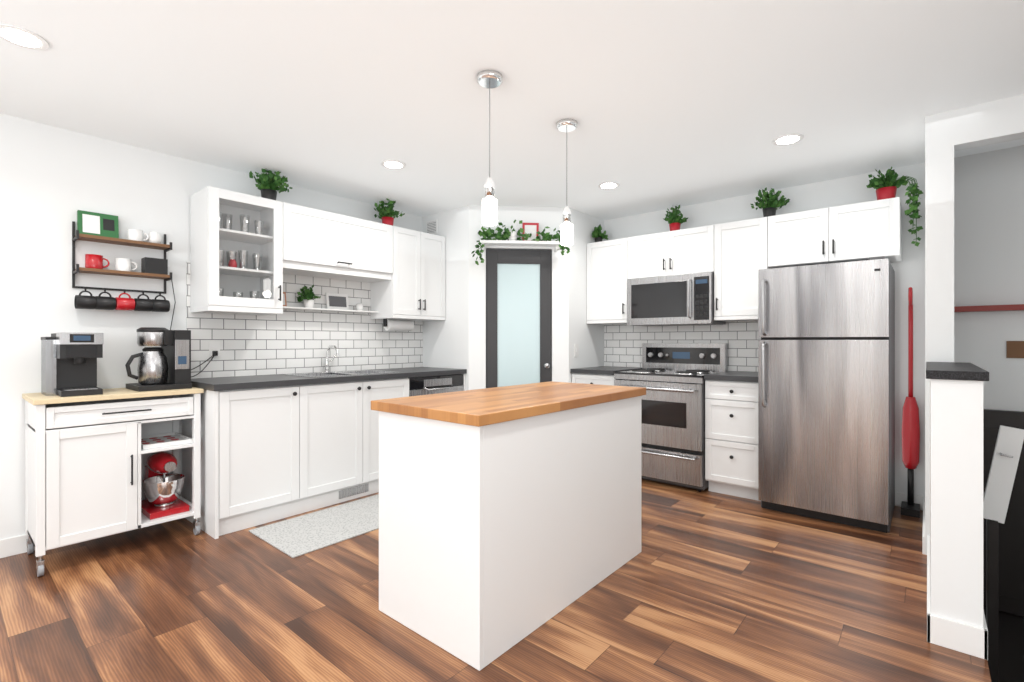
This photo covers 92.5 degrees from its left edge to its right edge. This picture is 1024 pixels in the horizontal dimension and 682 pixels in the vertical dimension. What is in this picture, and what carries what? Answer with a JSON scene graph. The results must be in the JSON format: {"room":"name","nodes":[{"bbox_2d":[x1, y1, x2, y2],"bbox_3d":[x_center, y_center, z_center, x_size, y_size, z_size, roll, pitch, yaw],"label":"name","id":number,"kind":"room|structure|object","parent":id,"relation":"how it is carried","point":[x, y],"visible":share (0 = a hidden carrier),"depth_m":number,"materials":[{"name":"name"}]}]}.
{"room":"kitchen","nodes":[
{"label":"kitchen","id":0,"kind":"room"},
{"bbox_2d":[0,113,421,539],"bbox_3d":[-2.383,0.320,3.266,0.100,3.140,7.300,0,0,40],"label":"wall","id":1,"kind":"structure","parent":0,"point":[54,181],"depth_m":2.93,"materials":[{"name":"white paint"}]},
{"bbox_2d":[0,535,34,557],"bbox_3d":[-3.434,1.140,1.940,0.012,0.100,3.655,0,0,40],"label":"baseboard","id":2,"kind":"structure","parent":1,"relation":"attached to","point":[12,546],"depth_m":2.72,"materials":[{"name":"white wood"}]},
{"bbox_2d":[72,221,171,311],"bbox_3d":[-2.410,-0.450,3.047,0.138,0.521,0.470,0,0,40],"label":"shelf","id":3,"kind":"object","parent":1,"relation":"attached to","point":[99,302],"visible":1,"depth_m":3.01,"materials":[{"name":"black"}]},
{"bbox_2d":[85,254,109,268],"bbox_3d":[-2.500,-0.472,2.947,0.083,0.085,0.104,0,0,25],"label":"mug","id":4,"kind":"object","parent":3,"relation":"on","point":[91,260],"depth_m":2.91,"materials":[{"name":"red ceramic"}]},
{"bbox_2d":[77,210,118,237],"bbox_3d":[-2.514,-0.701,2.977,0.046,0.152,0.190,0,0,40],"label":"picture frame","id":5,"kind":"object","parent":3,"relation":"on","point":[97,224],"depth_m":2.96,"materials":[{"name":"green"}]},
{"bbox_2d":[115,258,137,271],"bbox_3d":[-2.411,-0.469,3.054,0.080,0.080,0.101,0,0,19],"label":"mug","id":6,"kind":"object","parent":3,"relation":"on","point":[121,264],"depth_m":3.01,"materials":[{"name":"white ceramic"}]},
{"bbox_2d":[141,257,167,274],"bbox_3d":[-2.307,-0.479,3.163,0.090,0.100,0.120,0,0,40],"label":"box","id":7,"kind":"object","parent":3,"relation":"on","point":[148,265],"depth_m":3.13,"materials":[{"name":"black ceramic"}]},
{"bbox_2d":[186,262,422,378],"bbox_3d":[-1.566,-0.143,4.146,0.008,0.804,2.058,0,0,40],"label":"tile backsplash","id":8,"kind":"structure","parent":1,"relation":"attached to","point":[289,341],"depth_m":3.98,"materials":[{"name":"white tile"}]},
{"bbox_2d":[209,342,219,357],"bbox_3d":[-2.110,0.062,3.481,0.021,0.115,0.070,0,0,40],"label":"electrical outlet plate","id":9,"kind":"object","parent":8,"relation":"attached to","point":[214,347],"visible":1,"depth_m":3.48,"materials":[{"name":"white plastic"}]},
{"bbox_2d":[170,280,215,376],"bbox_3d":[-2.188,-0.106,3.337,0.080,0.732,0.325,0,0,40],"label":"power cord","id":10,"kind":"object","parent":9,"relation":"attached to","point":[170,329],"visible":0.48,"depth_m":3.34,"materials":[{"name":"black plastic"}]},
{"bbox_2d":[258,201,393,281],"bbox_3d":[-1.466,-0.765,3.990,0.342,0.470,0.950,0,0,40],"label":"upper cabinet","id":11,"kind":"object","parent":1,"relation":"attached to","point":[293,239],"depth_m":3.77,"materials":[{"name":"white wood"}]},
{"bbox_2d":[249,168,291,199],"bbox_3d":[-1.755,-1.157,3.595,0.328,0.312,0.285,0,0,40],"label":"potted plant","id":12,"kind":"object","parent":11,"relation":"on","point":[271,182],"visible":0.92,"depth_m":3.56,"materials":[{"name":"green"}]},
{"bbox_2d":[374,198,404,225],"bbox_3d":[-1.126,-1.149,4.386,0.293,0.296,0.257,0,0,40],"label":"potted plant","id":13,"kind":"object","parent":11,"relation":"on","point":[387,214],"visible":0.98,"depth_m":4.36,"materials":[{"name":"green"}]},
{"bbox_2d":[362,226,445,317],"bbox_3d":[-0.983,-0.615,4.560,0.342,0.770,0.668,0,0,40],"label":"upper cabinet","id":14,"kind":"object","parent":1,"relation":"attached to","point":[418,288],"depth_m":4.43,"materials":[{"name":"white wood"}]},
{"bbox_2d":[283,292,286,305],"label":"decor","id":15,"kind":"object","parent":14,"relation":"on","point":[284,293],"depth_m":3.84,"materials":[{"name":"brown"}]},
{"bbox_2d":[297,284,320,307],"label":"decor","id":16,"kind":"object","parent":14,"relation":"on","point":[308,296],"depth_m":3.92,"materials":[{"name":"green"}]},
{"bbox_2d":[326,293,348,309],"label":"decor","id":17,"kind":"object","parent":14,"relation":"on","point":[333,300],"depth_m":4.18,"materials":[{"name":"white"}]},
{"bbox_2d":[356,303,362,310],"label":"decor","id":18,"kind":"object","parent":14,"relation":"on","point":[359,306],"depth_m":4.29,"materials":[{"name":"white ceramic"}]},
{"bbox_2d":[0,479,990,681],"bbox_3d":[-0.209,1.240,1.423,5.600,0.100,7.100,0,0,40],"label":"floor","id":19,"kind":"structure","parent":0,"point":[706,585],"depth_m":2.14,"materials":[{"name":"brown wood"}]},
{"bbox_2d":[22,387,203,576],"bbox_3d":[-2.313,0.742,2.873,0.479,0.895,0.754,0,0,40],"label":"cart","id":20,"kind":"object","parent":19,"relation":"on","point":[86,456],"visible":0.9,"depth_m":2.66,"materials":[{"name":"white wood"}]},
{"bbox_2d":[41,332,102,396],"bbox_3d":[-2.441,0.124,2.718,0.320,0.338,0.222,0,0,40],"label":"brewer","id":21,"kind":"object","parent":20,"relation":"on","point":[68,364],"visible":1,"depth_m":2.66,"materials":[{"name":"silver"}]},
{"bbox_2d":[125,327,191,391],"bbox_3d":[-2.198,0.105,3.021,0.300,0.375,0.306,0,0,40],"label":"coffee maker","id":22,"kind":"object","parent":20,"relation":"on","point":[166,365],"visible":1,"depth_m":2.97,"materials":[{"name":"black plastic"}]},
{"bbox_2d":[141,451,188,519],"bbox_3d":[-2.175,0.867,3.044,0.345,0.354,0.216,0,0,40],"label":"stand mixer","id":23,"kind":"object","parent":20,"relation":"on","point":[162,488],"visible":0.98,"depth_m":2.96,"materials":[{"name":"red metal"}]},
{"bbox_2d":[141,432,191,449],"bbox_3d":[-2.172,0.615,3.028,0.330,0.025,0.250,0,0,40],"label":"serving tray","id":24,"kind":"object","parent":20,"relation":"on","point":[160,440],"visible":0.85,"depth_m":3.02,"materials":[{"name":"white plastic"}]},
{"bbox_2d":[182,385,309,538],"bbox_3d":[-1.830,0.745,3.359,0.618,0.890,0.577,0,0,40],"label":"base cabinet","id":25,"kind":"object","parent":19,"relation":"on","point":[274,447],"depth_m":3.13,"materials":[{"name":"white wood"}]},
{"bbox_2d":[191,367,465,392],"bbox_3d":[-1.338,0.280,3.925,0.636,0.040,2.100,0,0,40],"label":"countertop","id":26,"kind":"structure","parent":25,"relation":"on","point":[275,381],"depth_m":3.49,"materials":[{"name":"black stone"}]},
{"bbox_2d":[249,494,378,557],"bbox_3d":[-0.879,1.186,3.512,0.585,0.006,1.680,0,0,40],"label":"rug","id":27,"kind":"object","parent":19,"relation":"on","point":[303,534],"visible":0.43,"depth_m":3.11,"materials":[{"name":"white fabric"}]},
{"bbox_2d":[310,381,373,510],"bbox_3d":[-1.522,0.745,3.723,0.618,0.890,0.604,0,0,40],"label":"base cabinet","id":28,"kind":"object","parent":19,"relation":"on","point":[341,415],"depth_m":3.58,"materials":[{"name":"white wood"}]},
{"bbox_2d":[338,373,413,492],"bbox_3d":[-1.239,0.745,4.056,0.618,0.890,0.497,0,0,40],"label":"base cabinet","id":29,"kind":"object","parent":19,"relation":"on","point":[401,386],"depth_m":3.86,"materials":[{"name":"white wood"}]},
{"bbox_2d":[414,373,465,395],"bbox_3d":[-0.891,0.745,4.466,0.618,0.890,0.697,0,0,40],"label":"dishwasher","id":30,"kind":"object","parent":19,"relation":"on","point":[456,381],"depth_m":4.28,"materials":[{"name":"grey metal"}]},
{"bbox_2d":[379,396,640,670],"bbox_3d":[0.071,0.747,2.464,0.620,0.884,1.310,0,0,40],"label":"kitchen island","id":31,"kind":"object","parent":19,"relation":"on","point":[496,540],"visible":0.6,"depth_m":2.00,"materials":[{"name":"white wood"}]},
{"bbox_2d":[371,381,645,426],"bbox_3d":[0.067,0.283,2.464,0.665,0.041,1.355,0,0,40],"label":"island countertop","id":32,"kind":"structure","parent":31,"relation":"on","point":[483,407],"depth_m":2.17,"materials":[{"name":"brown wood"}]},
{"bbox_2d":[572,374,615,384],"bbox_3d":[0.935,0.745,4.701,0.460,0.890,0.616,0,0,40],"label":"base cabinet","id":33,"kind":"object","parent":19,"relation":"on","point":[600,379],"depth_m":4.46,"materials":[{"name":"white wood"}]},
{"bbox_2d":[570,366,641,373],"bbox_3d":[0.928,0.280,4.693,0.460,0.040,0.636,0,0,40],"label":"countertop","id":34,"kind":"structure","parent":33,"relation":"on","point":[601,369],"depth_m":4.53,"materials":[{"name":"black stone"}]},
{"bbox_2d":[613,343,726,491],"bbox_3d":[1.361,0.605,4.249,0.764,1.169,0.698,0,0,40],"label":"range","id":35,"kind":"object","parent":19,"relation":"on","point":[669,377],"visible":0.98,"depth_m":4.00,"materials":[{"name":"grey metal"}]},
{"bbox_2d":[705,382,759,500],"bbox_3d":[1.856,0.745,3.920,0.409,0.890,0.616,0,0,40],"label":"base cabinet","id":36,"kind":"object","parent":19,"relation":"on","point":[731,433],"depth_m":3.70,"materials":[{"name":"white wood"}]},
{"bbox_2d":[704,371,757,381],"bbox_3d":[1.849,0.280,3.912,0.409,0.040,0.636,0,0,40],"label":"countertop","id":37,"kind":"structure","parent":36,"relation":"on","point":[726,376],"depth_m":3.73,"materials":[{"name":"black stone"}]},
{"bbox_2d":[758,256,894,532],"bbox_3d":[2.221,0.335,3.462,0.730,1.709,0.786,0,0,40],"label":"fridge","id":38,"kind":"object","parent":19,"relation":"on","point":[826,395],"visible":1,"depth_m":3.19,"materials":[{"name":"grey metal"}]},
{"bbox_2d":[901,287,919,517],"bbox_3d":[2.762,0.409,3.396,0.101,1.560,0.192,0,0,40],"label":"stick vacuum","id":39,"kind":"object","parent":19,"relation":"on","point":[910,432],"visible":0.98,"depth_m":3.40,"materials":[{"name":"red plastic"}]},
{"bbox_2d":[0,0,1023,220],"bbox_3d":[-0.209,-1.300,1.423,5.800,0.100,7.300,0,0,40],"label":"ceiling","id":40,"kind":"structure","parent":0,"point":[666,104],"depth_m":2.42,"materials":[{"name":"white paint"}]},
{"bbox_2d":[0,23,48,49],"bbox_3d":[-2.017,-1.246,2.012,0.169,0.007,0.169,0,0,16],"label":"recessed light","id":41,"kind":"object","parent":40,"relation":"in","point":[20,36],"depth_m":2.01,"materials":[{"name":"white plastic"}]},
{"bbox_2d":[381,160,405,168],"bbox_3d":[-0.838,-1.246,3.464,0.169,0.007,0.169,0,0,34],"label":"recessed light","id":42,"kind":"object","parent":40,"relation":"in","point":[391,164],"depth_m":3.45,"materials":[{"name":"white plastic"}]},
{"bbox_2d":[477,70,502,225],"bbox_3d":[-0.105,-0.901,2.318,0.124,0.698,0.124,0,0,40],"label":"pendant light","id":43,"kind":"object","parent":40,"relation":"hanging from","point":[490,79],"visible":1,"depth_m":2.30,"materials":[{"name":"white glass"}]},
{"bbox_2d":[556,119,577,245],"bbox_3d":[0.315,-0.901,2.814,0.124,0.698,0.124,0,0,40],"label":"pendant light","id":44,"kind":"object","parent":40,"relation":"hanging from","point":[566,125],"visible":1,"depth_m":2.79,"materials":[{"name":"white glass"}]},
{"bbox_2d":[598,182,619,188],"bbox_3d":[0.777,-1.246,3.931,0.169,0.007,0.169,0,0,16],"label":"recessed light","id":45,"kind":"object","parent":40,"relation":"in","point":[606,185],"depth_m":3.92,"materials":[{"name":"white plastic"}]},
{"bbox_2d":[772,133,803,145],"bbox_3d":[1.709,-1.246,3.035,0.169,0.007,0.169,0,0,34],"label":"recessed light","id":46,"kind":"object","parent":40,"relation":"in","point":[788,139],"depth_m":3.02,"materials":[{"name":"white plastic"}]},
{"bbox_2d":[422,205,603,390],"bbox_3d":[0.028,-0.030,5.011,1.320,2.440,1.320,0,0,40],"label":"wall","id":47,"kind":"structure","parent":0,"point":[456,339],"depth_m":4.58,"materials":[{"name":"white paint"}]},
{"bbox_2d":[426,219,436,233],"bbox_3d":[-0.792,-1.120,4.833,0.160,0.140,0.010,0,0,40],"label":"air vent","id":48,"kind":"object","parent":47,"relation":"in","point":[431,226],"visible":0.96,"depth_m":4.83,"materials":[{"name":"white metal"}]},
{"bbox_2d":[486,249,550,387],"bbox_3d":[0.072,0.167,4.579,0.483,2.037,0.459,0,0,40],"label":"pantry door","id":49,"kind":"structure","parent":47,"relation":"in","point":[518,317],"depth_m":4.58,"materials":[{"name":"grey"}]},
{"bbox_2d":[471,220,569,264],"bbox_3d":[0.073,-0.905,4.450,0.888,0.468,0.195,0,0,-4],"label":"decor","id":50,"kind":"object","parent":47,"relation":"attached to","point":[530,235],"visible":0.98,"depth_m":4.43,"materials":[{"name":"white"}]},
{"bbox_2d":[574,344,578,356],"bbox_3d":[0.617,0.090,4.676,0.010,0.120,0.070,0,0,40],"label":"switch plate","id":51,"kind":"object","parent":47,"relation":"attached to","point":[576,350],"visible":1,"depth_m":4.67,"materials":[{"name":"white plastic"}]},
{"bbox_2d":[604,145,1023,495],"bbox_3d":[2.115,0.320,4.172,5.550,3.140,0.100,0,0,40],"label":"wall","id":52,"kind":"structure","parent":0,"point":[989,186],"depth_m":3.32,"materials":[{"name":"white paint"}]},
{"bbox_2d":[587,236,634,324],"bbox_3d":[1.029,-0.580,4.790,0.490,0.760,0.342,0,0,40],"label":"upper cabinet","id":53,"kind":"object","parent":52,"relation":"attached to","point":[610,263],"depth_m":4.66,"materials":[{"name":"white wood"}]},
{"bbox_2d":[592,224,607,241],"bbox_3d":[0.870,-1.067,4.896,0.184,0.213,0.211,0,0,40],"label":"plant","id":54,"kind":"object","parent":53,"relation":"on","point":[598,235],"visible":0.98,"depth_m":4.87,"materials":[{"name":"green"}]},
{"bbox_2d":[635,225,714,278],"bbox_3d":[1.474,-0.765,4.413,0.780,0.390,0.342,0,0,40],"label":"upper cabinet","id":55,"kind":"object","parent":52,"relation":"attached to","point":[690,250],"depth_m":4.24,"materials":[{"name":"white wood"}]},
{"bbox_2d":[664,205,687,230],"bbox_3d":[1.465,-1.091,4.383,0.231,0.261,0.257,0,0,40],"label":"plant","id":56,"kind":"object","parent":55,"relation":"on","point":[674,220],"visible":0.94,"depth_m":4.36,"materials":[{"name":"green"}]},
{"bbox_2d":[627,272,725,325],"bbox_3d":[1.448,-0.353,4.378,0.755,0.423,0.428,0,0,40],"label":"microwave","id":57,"kind":"object","parent":55,"relation":"attached to","point":[681,300],"visible":1,"depth_m":4.22,"materials":[{"name":"grey metal"}]},
{"bbox_2d":[604,321,760,371],"bbox_3d":[1.583,0.025,4.552,1.643,0.470,0.008,0,0,40],"label":"tile backsplash","id":58,"kind":"structure","parent":52,"relation":"attached to","point":[623,345],"depth_m":4.54,"materials":[{"name":"white tile"}]},
{"bbox_2d":[714,215,778,320],"bbox_3d":[1.926,-0.580,4.030,0.509,0.760,0.342,0,0,40],"label":"upper cabinet","id":59,"kind":"object","parent":52,"relation":"attached to","point":[734,257],"depth_m":3.89,"materials":[{"name":"white wood"}]},
{"bbox_2d":[751,187,789,216],"bbox_3d":[2.046,-1.093,3.905,0.288,0.263,0.241,0,0,40],"label":"plant","id":60,"kind":"object","parent":59,"relation":"on","point":[769,203],"visible":0.98,"depth_m":3.87,"materials":[{"name":"green plant"}]},
{"bbox_2d":[779,197,901,267],"bbox_3d":[2.382,-0.765,3.643,0.800,0.390,0.342,0,0,40],"label":"upper cabinet","id":61,"kind":"object","parent":52,"relation":"attached to","point":[862,231],"depth_m":3.47,"materials":[{"name":"white wood"}]},
{"bbox_2d":[867,167,922,245],"bbox_3d":[2.634,-0.926,3.380,0.314,0.579,0.212,0,0,40],"label":"plant","id":62,"kind":"object","parent":61,"relation":"on","point":[887,186],"visible":0.94,"depth_m":3.35,"materials":[{"name":"green plant"}]},
{"bbox_2d":[954,304,1023,311],"bbox_3d":[3.579,-0.212,2.798,1.600,0.035,0.099,0,0,40],"label":"ledge shelf","id":63,"kind":"object","parent":52,"relation":"attached to","point":[1014,307],"depth_m":3.16,"materials":[{"name":"red wood"}]},
{"bbox_2d":[983,409,1023,616],"bbox_3d":[3.462,1.097,2.923,1.140,1.295,0.058,0,0,40],"label":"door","id":64,"kind":"structure","parent":52,"relation":"in","point":[1011,564],"depth_m":3.13,"materials":[{"name":"black"}]},
{"bbox_2d":[1006,341,1023,357],"bbox_3d":[3.253,0.055,3.133,0.130,0.110,0.011,0,0,40],"label":"air vent","id":65,"kind":"object","parent":52,"relation":"in","point":[1014,349],"visible":1,"depth_m":3.15,"materials":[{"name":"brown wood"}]},
{"bbox_2d":[925,101,992,627],"bbox_3d":[2.337,-0.030,2.640,0.170,2.440,1.950,0,0,40],"label":"wall","id":66,"kind":"structure","parent":0,"point":[954,470],"depth_m":1.93,"materials":[{"name":"white paint"}]},
{"bbox_2d":[921,496,924,553],"bbox_3d":[2.598,1.140,3.088,0.012,0.100,0.930,0,0,40],"label":"baseboard","id":67,"kind":"structure","parent":66,"relation":"attached to","point":[923,497],"depth_m":2.93,"materials":[{"name":"white wood"}]},
{"bbox_2d":[926,362,988,659],"bbox_3d":[2.039,0.652,2.273,0.180,1.075,1.035,0,0,40],"label":"trim","id":68,"kind":"structure","parent":66,"relation":"attached to","point":[959,636],"depth_m":1.89,"materials":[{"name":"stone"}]},
{"bbox_2d":[983,607,1023,681],"bbox_3d":[2.790,1.570,1.829,1.550,0.560,2.600,0,0,40],"label":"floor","id":69,"kind":"structure","parent":0,"point":[1011,647],"depth_m":2.80,"materials":[{"name":"black"}]},
{"bbox_2d":[983,425,1023,681],"bbox_3d":[2.343,1.076,2.340,0.155,1.339,0.080,0,0,40],"label":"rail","id":70,"kind":"object","parent":69,"relation":"on","point":[1003,469],"visible":0.92,"depth_m":2.35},
{"bbox_2d":[993,94,1023,143],"bbox_3d":[3.057,-1.155,2.167,1.580,0.190,0.120,0,0,40],"label":"wall","id":71,"kind":"structure","parent":0,"point":[1008,113],"depth_m":2.52,"materials":[{"name":"white paint"}]}
]}

